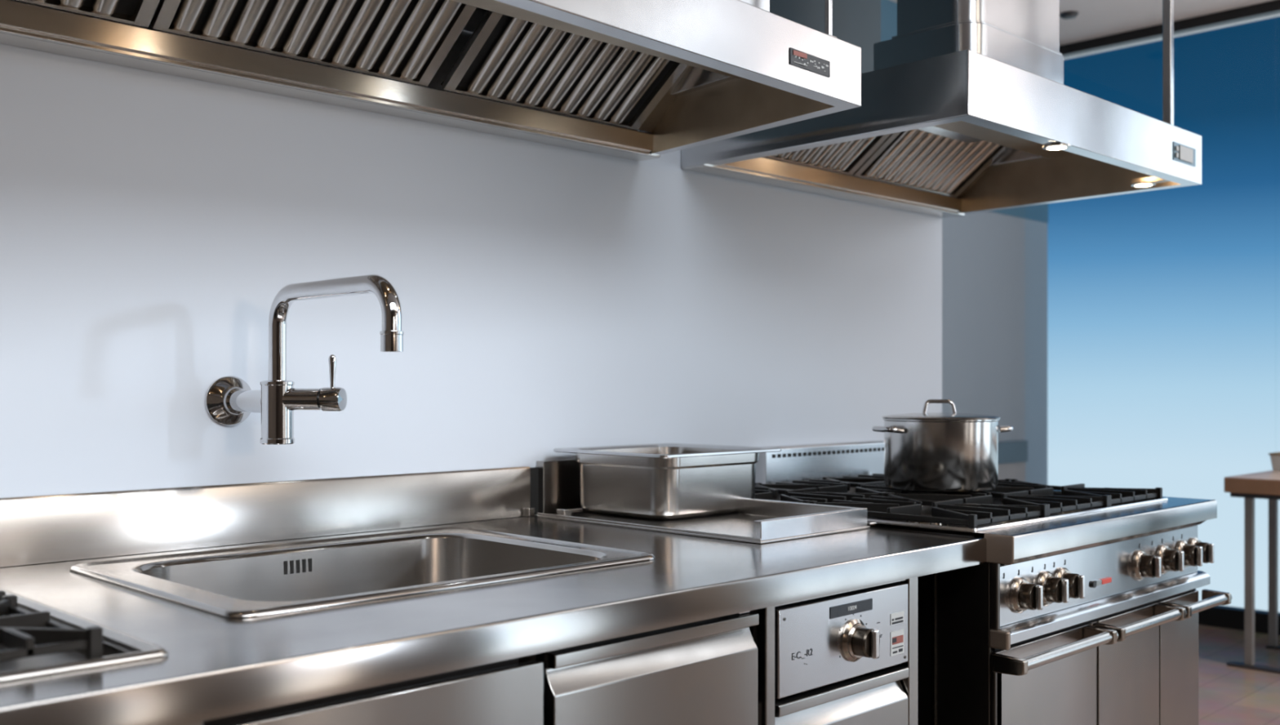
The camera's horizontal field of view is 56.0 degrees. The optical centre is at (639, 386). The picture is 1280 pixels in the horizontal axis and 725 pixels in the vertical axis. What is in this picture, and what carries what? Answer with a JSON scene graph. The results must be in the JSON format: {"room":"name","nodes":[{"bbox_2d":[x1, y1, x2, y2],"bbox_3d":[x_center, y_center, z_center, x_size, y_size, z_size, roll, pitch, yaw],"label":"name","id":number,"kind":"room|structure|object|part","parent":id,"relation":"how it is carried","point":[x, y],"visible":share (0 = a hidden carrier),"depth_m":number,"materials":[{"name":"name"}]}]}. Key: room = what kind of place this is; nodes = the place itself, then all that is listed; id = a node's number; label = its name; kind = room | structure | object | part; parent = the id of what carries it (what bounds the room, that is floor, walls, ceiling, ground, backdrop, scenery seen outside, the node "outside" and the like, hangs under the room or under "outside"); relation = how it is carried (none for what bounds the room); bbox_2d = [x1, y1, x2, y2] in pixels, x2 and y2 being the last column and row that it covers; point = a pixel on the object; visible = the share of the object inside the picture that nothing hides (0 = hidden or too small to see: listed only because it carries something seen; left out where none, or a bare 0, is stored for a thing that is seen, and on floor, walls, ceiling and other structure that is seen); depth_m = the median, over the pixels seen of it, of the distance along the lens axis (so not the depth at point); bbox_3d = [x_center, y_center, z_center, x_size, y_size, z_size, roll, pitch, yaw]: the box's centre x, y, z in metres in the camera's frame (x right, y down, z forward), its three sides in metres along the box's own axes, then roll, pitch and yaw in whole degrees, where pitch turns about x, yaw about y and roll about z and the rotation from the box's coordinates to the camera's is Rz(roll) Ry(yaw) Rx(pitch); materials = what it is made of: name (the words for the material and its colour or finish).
{"room":"commercial kitchen","nodes":[
{"label":"commercial kitchen","id":0,"kind":"room"},
{"bbox_2d":[0,0,942,497],"bbox_3d":[-1.489,-0.345,2.043,7.150,3.150,0.200,0,0,-45],"label":"wall","id":1,"kind":"structure","parent":0,"point":[153,224],"depth_m":2.83,"materials":[{"name":"white paint"}]},
{"bbox_2d":[0,466,530,567],"bbox_3d":[-1.338,0.267,2.035,2.955,0.125,0.020,0,0,-45],"label":"backsplash","id":2,"kind":"structure","parent":1,"relation":"attached to","point":[56,527],"depth_m":2.52,"materials":[{"name":"metal"}]},
{"bbox_2d":[204,274,404,444],"bbox_3d":[-0.623,-0.043,2.326,0.622,0.312,0.128,0,0,41],"label":"tap","id":3,"kind":"object","parent":1,"relation":"attached to","point":[228,400],"visible":1,"depth_m":2.34,"materials":[{"name":"silver metal"}]},
{"bbox_3d":[-0.659,0.025,2.363,0.072,0.045,0.045,0,0,10],"label":"valve arm","id":4,"kind":"part","parent":3,"relation":"part of","materials":[{"name":"silver metal"}]},
{"bbox_3d":[-0.601,-0.029,2.353,0.015,0.066,0.016,0,0,-45],"label":"lever","id":5,"kind":"part","parent":3,"relation":"part of","materials":[{"name":"silver metal"}]},
{"bbox_3d":[-0.574,-0.102,2.237,0.424,0.194,0.034,0,0,44],"label":"spout","id":6,"kind":"part","parent":3,"relation":"part of","materials":[{"name":"silver metal"}]},
{"bbox_2d":[0,458,986,724],"bbox_3d":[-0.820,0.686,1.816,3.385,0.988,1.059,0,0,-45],"label":"countertop","id":7,"kind":"structure","parent":1,"relation":"attached to","point":[215,666],"depth_m":2.06,"materials":[{"name":"metal"}]},
{"bbox_2d":[0,586,168,682],"bbox_3d":[-1.118,0.323,1.487,0.758,0.062,0.782,0,0,-45],"label":"cooktop","id":8,"kind":"object","parent":7,"relation":"in","point":[37,638],"visible":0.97,"depth_m":1.47,"materials":[{"name":"metal"}]},
{"bbox_2d":[0,602,142,672],"bbox_3d":[-1.118,0.340,1.487,0.714,0.029,0.738,0,0,-45],"label":"grate","id":9,"kind":"object","parent":8,"relation":"on","point":[22,661],"depth_m":1.55,"materials":[{"name":"metal"}]},
{"bbox_2d":[69,526,654,677],"bbox_3d":[-0.498,0.430,2.239,0.867,0.220,0.663,0,0,-45],"label":"sink","id":10,"kind":"object","parent":7,"relation":"in","point":[257,580],"visible":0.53,"depth_m":2.41,"materials":[{"name":"metal"}]},
{"bbox_2d":[537,497,876,543],"bbox_3d":[0.147,0.306,2.926,0.421,0.046,0.731,0,0,-45],"label":"tray","id":11,"kind":"object","parent":7,"relation":"on","point":[759,521],"visible":0.88,"depth_m":2.79,"materials":[{"name":"metal"}]},
{"bbox_2d":[553,442,781,519],"bbox_3d":[0.072,0.241,3.108,0.449,0.164,0.408,0,0,-45],"label":"pan","id":12,"kind":"object","parent":11,"relation":"on","point":[668,480],"visible":0.96,"depth_m":2.97,"materials":[{"name":"metal"}]},
{"bbox_2d":[536,458,586,513],"bbox_3d":[-0.118,0.261,3.231,0.389,0.137,0.032,0,0,-45],"label":"backsplash","id":13,"kind":"structure","parent":1,"relation":"attached to","point":[558,479],"depth_m":3.12,"materials":[{"name":"metal"}]},
{"bbox_2d":[942,211,1047,484],"bbox_3d":[-1.192,-0.345,3.734,9.950,3.150,0.210,0,0,-45],"label":"wall","id":14,"kind":"structure","parent":0,"point":[994,265],"depth_m":6.75,"materials":[{"name":"white paint"}]},
{"bbox_2d":[880,0,1048,222],"bbox_3d":[-1.116,-1.444,3.657,9.950,0.949,0.004,0,0,-45],"label":"wall","id":15,"kind":"structure","parent":14,"relation":"attached to","point":[888,8],"depth_m":6.03,"materials":[{"name":"teal paint"}]},
{"bbox_2d":[998,461,1025,481],"bbox_3d":[1.343,0.830,6.077,2.450,0.800,0.014,0,0,-45],"label":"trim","id":16,"kind":"structure","parent":14,"relation":"attached to","point":[1016,470],"depth_m":6.83,"materials":[{"name":"silver metal"}]},
{"bbox_2d":[998,440,1027,463],"bbox_3d":[1.348,0.370,6.072,2.450,0.120,0.029,0,0,-45],"label":"trim","id":17,"kind":"structure","parent":14,"relation":"attached to","point":[1009,451],"depth_m":6.80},
{"bbox_2d":[889,0,1279,60],"bbox_3d":[1.333,-1.970,1.176,9.950,0.100,7.400,0,0,-45],"label":"ceiling","id":18,"kind":"structure","parent":0,"point":[1095,19],"depth_m":6.22,"materials":[{"name":"paint"}]},
{"bbox_2d":[0,0,861,161],"bbox_3d":[-0.851,-1.273,1.834,3.365,1.292,0.989,0,0,-45],"label":"extractor hood","id":19,"kind":"object","parent":18,"relation":"hanging from","point":[683,74],"visible":1,"depth_m":2.59,"materials":[{"name":"metal"}]},
{"bbox_3d":[-1.091,-0.778,2.001,0.636,0.184,0.238,0,0,-45],"label":"filter frame","id":20,"kind":"part","parent":19,"relation":"part of","materials":[{"name":"metal"}]},
{"bbox_3d":[-0.633,-0.778,2.453,0.631,0.184,0.238,0,0,-45],"label":"filter frame","id":21,"kind":"part","parent":19,"relation":"part of","materials":[{"name":"metal"}]},
{"bbox_3d":[-0.154,-0.778,2.926,0.628,0.184,0.238,0,0,-45],"label":"filter frame","id":22,"kind":"part","parent":19,"relation":"part of","materials":[{"name":"metal"}]},
{"bbox_3d":[0.417,-1.343,2.660,0.013,1.152,0.013,0,0,-45],"label":"hanging rod","id":23,"kind":"part","parent":19,"relation":"part of","materials":[{"name":"metal"}]},
{"bbox_2d":[680,0,1201,217],"bbox_3d":[0.957,-1.271,3.643,1.449,1.296,0.954,0,0,-45],"label":"extractor hood","id":24,"kind":"object","parent":18,"relation":"hanging from","point":[969,103],"visible":0.93,"depth_m":3.49,"materials":[{"name":"metal"}]},
{"bbox_3d":[0.539,-0.778,3.610,0.636,0.184,0.238,0,0,-45],"label":"filter frame","id":25,"kind":"part","parent":24,"relation":"part of","materials":[{"name":"metal"}]},
{"bbox_3d":[0.998,-0.778,4.063,0.636,0.184,0.238,0,0,-45],"label":"filter frame","id":26,"kind":"part","parent":24,"relation":"part of","materials":[{"name":"metal"}]},
{"bbox_2d":[1042,143,1071,150],"bbox_3d":[1.096,-0.630,3.167,0.072,0.005,0.072,0,0,39],"label":"lamp","id":27,"kind":"object","parent":24,"relation":"attached to","point":[1046,146],"depth_m":3.15,"materials":[{"name":"beige"}]},
{"bbox_2d":[1130,182,1155,186],"bbox_3d":[1.571,-0.630,3.757,0.071,0.005,0.071,0,0,39],"label":"lamp","id":28,"kind":"object","parent":24,"relation":"attached to","point":[1133,184],"depth_m":3.74,"materials":[{"name":"beige"}]},
{"bbox_3d":[1.587,-0.640,3.741,0.035,0.015,0.106,0,0,-45],"label":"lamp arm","id":29,"kind":"part","parent":24,"relation":"part of","materials":[{"name":"metal"}]},
{"bbox_3d":[1.615,-1.353,3.681,0.026,1.132,0.026,0,0,-45],"label":"hanging rod","id":30,"kind":"part","parent":24,"relation":"part of","materials":[{"name":"metal"}]},
{"bbox_2d":[1059,11,1078,19],"bbox_3d":[2.211,-1.908,6.201,0.090,0.024,0.090,0,0,-45],"label":"ceiling vent","id":31,"kind":"object","parent":18,"relation":"in","point":[1067,15],"visible":1,"depth_m":6.18,"materials":[{"name":"grey metal"}]},
{"bbox_2d":[1198,604,1279,635],"bbox_3d":[4.432,1.180,4.720,0.080,0.100,6.290,0,0,-45],"label":"baseboard","id":32,"kind":"structure","parent":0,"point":[1220,615],"depth_m":6.11,"materials":[{"name":"black"}]},
{"bbox_2d":[1198,624,1279,724],"bbox_3d":[1.333,1.280,1.176,9.950,0.100,7.400,0,0,-45],"label":"floor","id":33,"kind":"structure","parent":0,"point":[1228,695],"depth_m":5.01,"materials":[{"name":"brown tile"}]},
{"bbox_2d":[186,657,543,724],"bbox_3d":[-0.697,0.809,1.943,0.578,0.842,1.014,0,0,-45],"label":"base cabinet","id":34,"kind":"object","parent":33,"relation":"on","point":[509,691],"visible":0.4,"depth_m":1.65,"materials":[{"name":"metal"}]},
{"bbox_2d":[535,610,759,724],"bbox_3d":[-0.311,0.807,2.322,0.498,0.845,1.018,0,0,-45],"label":"base cabinet","id":35,"kind":"object","parent":33,"relation":"on","point":[704,672],"visible":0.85,"depth_m":1.96,"materials":[{"name":"metal"}]},
{"bbox_3d":[0.008,0.407,1.992,0.450,0.045,0.020,0,0,-45],"label":"shadow rail","id":36,"kind":"part","parent":35,"relation":"part of","materials":[{"name":"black metal"}]},
{"bbox_2d":[749,576,918,724],"bbox_3d":[0.063,0.807,2.653,0.497,0.845,1.072,0,0,-45],"label":"oven","id":37,"kind":"object","parent":33,"relation":"on","point":[851,657],"visible":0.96,"depth_m":2.29,"materials":[{"name":"metal"}]},
{"bbox_2d":[791,648,813,659],"bbox_3d":[0.298,0.492,2.211,0.061,0.015,0.001,0,0,-45],"label":"print","id":38,"kind":"object","parent":37,"relation":"attached to","point":[797,653],"depth_m":2.21},
{"bbox_3d":[0.387,0.391,2.321,0.430,0.011,0.017,0,0,-45],"label":"rail","id":39,"kind":"part","parent":37,"relation":"part of","materials":[{"name":"metal"}]},
{"bbox_3d":[0.391,0.481,2.318,0.420,0.161,0.022,0,0,-45],"label":"control panel","id":40,"kind":"part","parent":37,"relation":"part of","materials":[{"name":"metal"}]},
{"bbox_3d":[0.391,0.702,2.318,0.420,0.257,0.026,0,0,-45],"label":"drawer","id":41,"kind":"part","parent":37,"relation":"part of","materials":[{"name":"metal"}]},
{"bbox_3d":[0.418,0.489,2.317,0.082,0.082,0.016,0,0,-45],"label":"knob","id":42,"kind":"part","parent":37,"relation":"part of","materials":[{"name":"metal"}]},
{"bbox_2d":[892,616,902,624],"bbox_3d":[0.519,0.471,2.427,0.040,0.011,0.001,0,0,-45],"label":"print","id":43,"kind":"object","parent":37,"relation":"attached to","point":[895,620],"depth_m":2.43},
{"bbox_2d":[892,637,902,653],"bbox_3d":[0.520,0.520,2.428,0.039,0.031,0.001,0,0,-45],"label":"print","id":44,"kind":"object","parent":37,"relation":"attached to","point":[897,642],"depth_m":2.43},
{"bbox_2d":[755,440,1231,724],"bbox_3d":[0.842,0.709,3.392,1.216,1.043,1.152,0,0,-45],"label":"gas range","id":45,"kind":"object","parent":33,"relation":"on","point":[1083,607],"visible":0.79,"depth_m":2.96,"materials":[{"name":"metal"}]},
{"bbox_2d":[755,440,884,484],"bbox_3d":[0.607,0.254,3.935,0.668,0.134,0.048,0,0,-45],"label":"backsplash","id":46,"kind":"structure","parent":45,"relation":"attached to","point":[769,470],"depth_m":3.87,"materials":[{"name":"metal"}]},
{"bbox_2d":[871,399,1013,492],"bbox_3d":[0.844,0.162,3.397,0.380,0.250,0.326,0,0,-45],"label":"stockpot","id":47,"kind":"object","parent":45,"relation":"on","point":[954,451],"visible":1,"depth_m":3.27,"materials":[{"name":"metal"}]},
{"bbox_3d":[0.682,0.120,3.341,0.051,0.019,0.111,0,0,-20],"label":"handle","id":48,"kind":"part","parent":47,"relation":"part of","materials":[{"name":"silver metal"}]},
{"bbox_3d":[0.841,0.056,3.384,0.094,0.040,0.011,0,0,14],"label":"handle","id":49,"kind":"part","parent":47,"relation":"part of","materials":[{"name":"silver metal"}]},
{"bbox_3d":[0.849,0.081,3.403,0.326,0.016,0.326,0,0,-45],"label":"lid","id":50,"kind":"part","parent":47,"relation":"part of","materials":[{"name":"metal"}]},
{"bbox_3d":[1.026,0.120,3.427,0.051,0.019,0.111,0,0,-8],"label":"handle","id":51,"kind":"part","parent":47,"relation":"part of","materials":[{"name":"silver metal"}]},
{"bbox_3d":[0.775,0.457,2.628,0.013,0.146,0.020,0,0,-45],"label":"corner post","id":52,"kind":"part","parent":45,"relation":"part of","materials":[{"name":"metal"}]},
{"bbox_3d":[0.780,0.848,2.636,0.030,0.525,0.012,0,0,-45],"label":"corner post","id":53,"kind":"part","parent":45,"relation":"part of","materials":[{"name":"metal"}]},
{"bbox_3d":[0.853,0.466,2.688,0.080,0.080,0.016,0,0,-45],"label":"knob","id":54,"kind":"part","parent":45,"relation":"part of","materials":[{"name":"metal"}]},
{"bbox_3d":[0.933,0.835,2.787,0.447,0.510,0.012,0,0,-45],"label":"oven door","id":55,"kind":"part","parent":45,"relation":"part of","materials":[{"name":"metal"}]},
{"bbox_3d":[0.940,0.466,2.774,0.080,0.080,0.016,0,0,-45],"label":"knob","id":56,"kind":"part","parent":45,"relation":"part of","materials":[{"name":"metal"}]},
{"bbox_3d":[0.999,0.466,2.832,0.080,0.080,0.016,0,0,-45],"label":"knob","id":57,"kind":"part","parent":45,"relation":"part of","materials":[{"name":"metal"}]},
{"bbox_3d":[0.971,0.598,2.732,0.470,0.027,0.027,0,0,-45],"label":"handle","id":58,"kind":"part","parent":45,"relation":"part of","materials":[{"name":"metal"}]},
{"bbox_3d":[1.131,0.484,2.970,0.029,0.012,0.004,0,0,-45],"label":"switch stem","id":59,"kind":"part","parent":45,"relation":"part of","materials":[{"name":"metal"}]},
{"bbox_3d":[1.180,0.460,3.031,1.131,0.132,0.012,0,0,-45],"label":"control panel","id":60,"kind":"part","parent":45,"relation":"part of","materials":[{"name":"metal"}]},
{"bbox_3d":[1.196,0.386,3.031,1.118,0.013,0.034,0,0,-45],"label":"trim","id":61,"kind":"part","parent":45,"relation":"part of","materials":[{"name":"metal"}]},
{"bbox_3d":[1.199,0.546,3.033,1.159,0.039,0.036,0,0,-45],"label":"trim","id":62,"kind":"part","parent":45,"relation":"part of","materials":[{"name":"metal"}]},
{"bbox_3d":[1.262,0.835,3.112,0.366,0.510,0.012,0,0,-45],"label":"oven door","id":63,"kind":"part","parent":45,"relation":"part of","materials":[{"name":"metal"}]},
{"bbox_3d":[1.308,0.466,3.137,0.080,0.080,0.016,0,0,-45],"label":"knob","id":64,"kind":"part","parent":45,"relation":"part of","materials":[{"name":"metal"}]},
{"bbox_3d":[1.292,0.598,3.049,0.400,0.027,0.027,0,0,-45],"label":"handle","id":65,"kind":"part","parent":45,"relation":"part of","materials":[{"name":"metal"}]},
{"bbox_3d":[1.415,0.466,3.243,0.080,0.080,0.016,0,0,-45],"label":"knob","id":66,"kind":"part","parent":45,"relation":"part of","materials":[{"name":"metal"}]},
{"bbox_3d":[1.493,0.835,3.340,0.266,0.510,0.012,0,0,-45],"label":"oven door","id":67,"kind":"part","parent":45,"relation":"part of","materials":[{"name":"metal"}]},
{"bbox_3d":[1.508,0.466,3.334,0.080,0.080,0.016,0,0,-45],"label":"knob","id":68,"kind":"part","parent":45,"relation":"part of","materials":[{"name":"metal"}]},
{"bbox_3d":[1.568,0.466,3.394,0.080,0.080,0.016,0,0,-45],"label":"knob","id":69,"kind":"part","parent":45,"relation":"part of","materials":[{"name":"metal"}]},
{"bbox_3d":[1.555,0.598,3.308,0.318,0.027,0.027,0,0,-45],"label":"handle","id":70,"kind":"part","parent":45,"relation":"part of","materials":[{"name":"metal"}]},
{"bbox_2d":[1223,470,1279,673],"bbox_3d":[3.354,0.814,5.079,0.810,0.832,1.415,0,0,-45],"label":"work table","id":71,"kind":"object","parent":33,"relation":"on","point":[1264,484],"visible":1,"depth_m":5.26,"materials":[{"name":"brown wood"}]},
{"bbox_3d":[2.668,0.852,5.269,0.034,0.733,0.034,0,0,-45],"label":"leg","id":72,"kind":"part","parent":71,"relation":"part of","materials":[{"name":"silver metal"}]},
{"bbox_3d":[3.354,0.475,5.079,0.770,0.020,1.375,0,0,-45],"label":"under frame","id":73,"kind":"part","parent":71,"relation":"part of","materials":[{"name":"silver metal"}]},
{"bbox_3d":[2.980,0.852,5.665,0.034,0.733,0.034,0,0,-45],"label":"leg","id":74,"kind":"part","parent":71,"relation":"part of","materials":[{"name":"silver metal"}]},
{"bbox_2d":[1268,451,1279,471],"bbox_3d":[3.199,0.357,5.642,0.230,0.082,0.405,0,0,-45],"label":"food box","id":75,"kind":"object","parent":71,"relation":"on","point":[1274,456],"visible":1,"depth_m":5.69,"materials":[{"name":"white ceramic"}]},
{"bbox_3d":[6.980,-0.345,2.324,0.300,3.150,0.700,0,0,-45],"label":"wall","id":76,"kind":"structure","parent":0,"visible":0},
{"bbox_2d":[1059,0,1279,57],"bbox_3d":[4.390,-0.395,4.678,0.200,3.050,6.290,0,0,-45],"label":"trim","id":77,"kind":"structure","parent":76,"relation":"in","point":[1272,7],"depth_m":6.32,"materials":[{"name":"black metal"}]}
]}

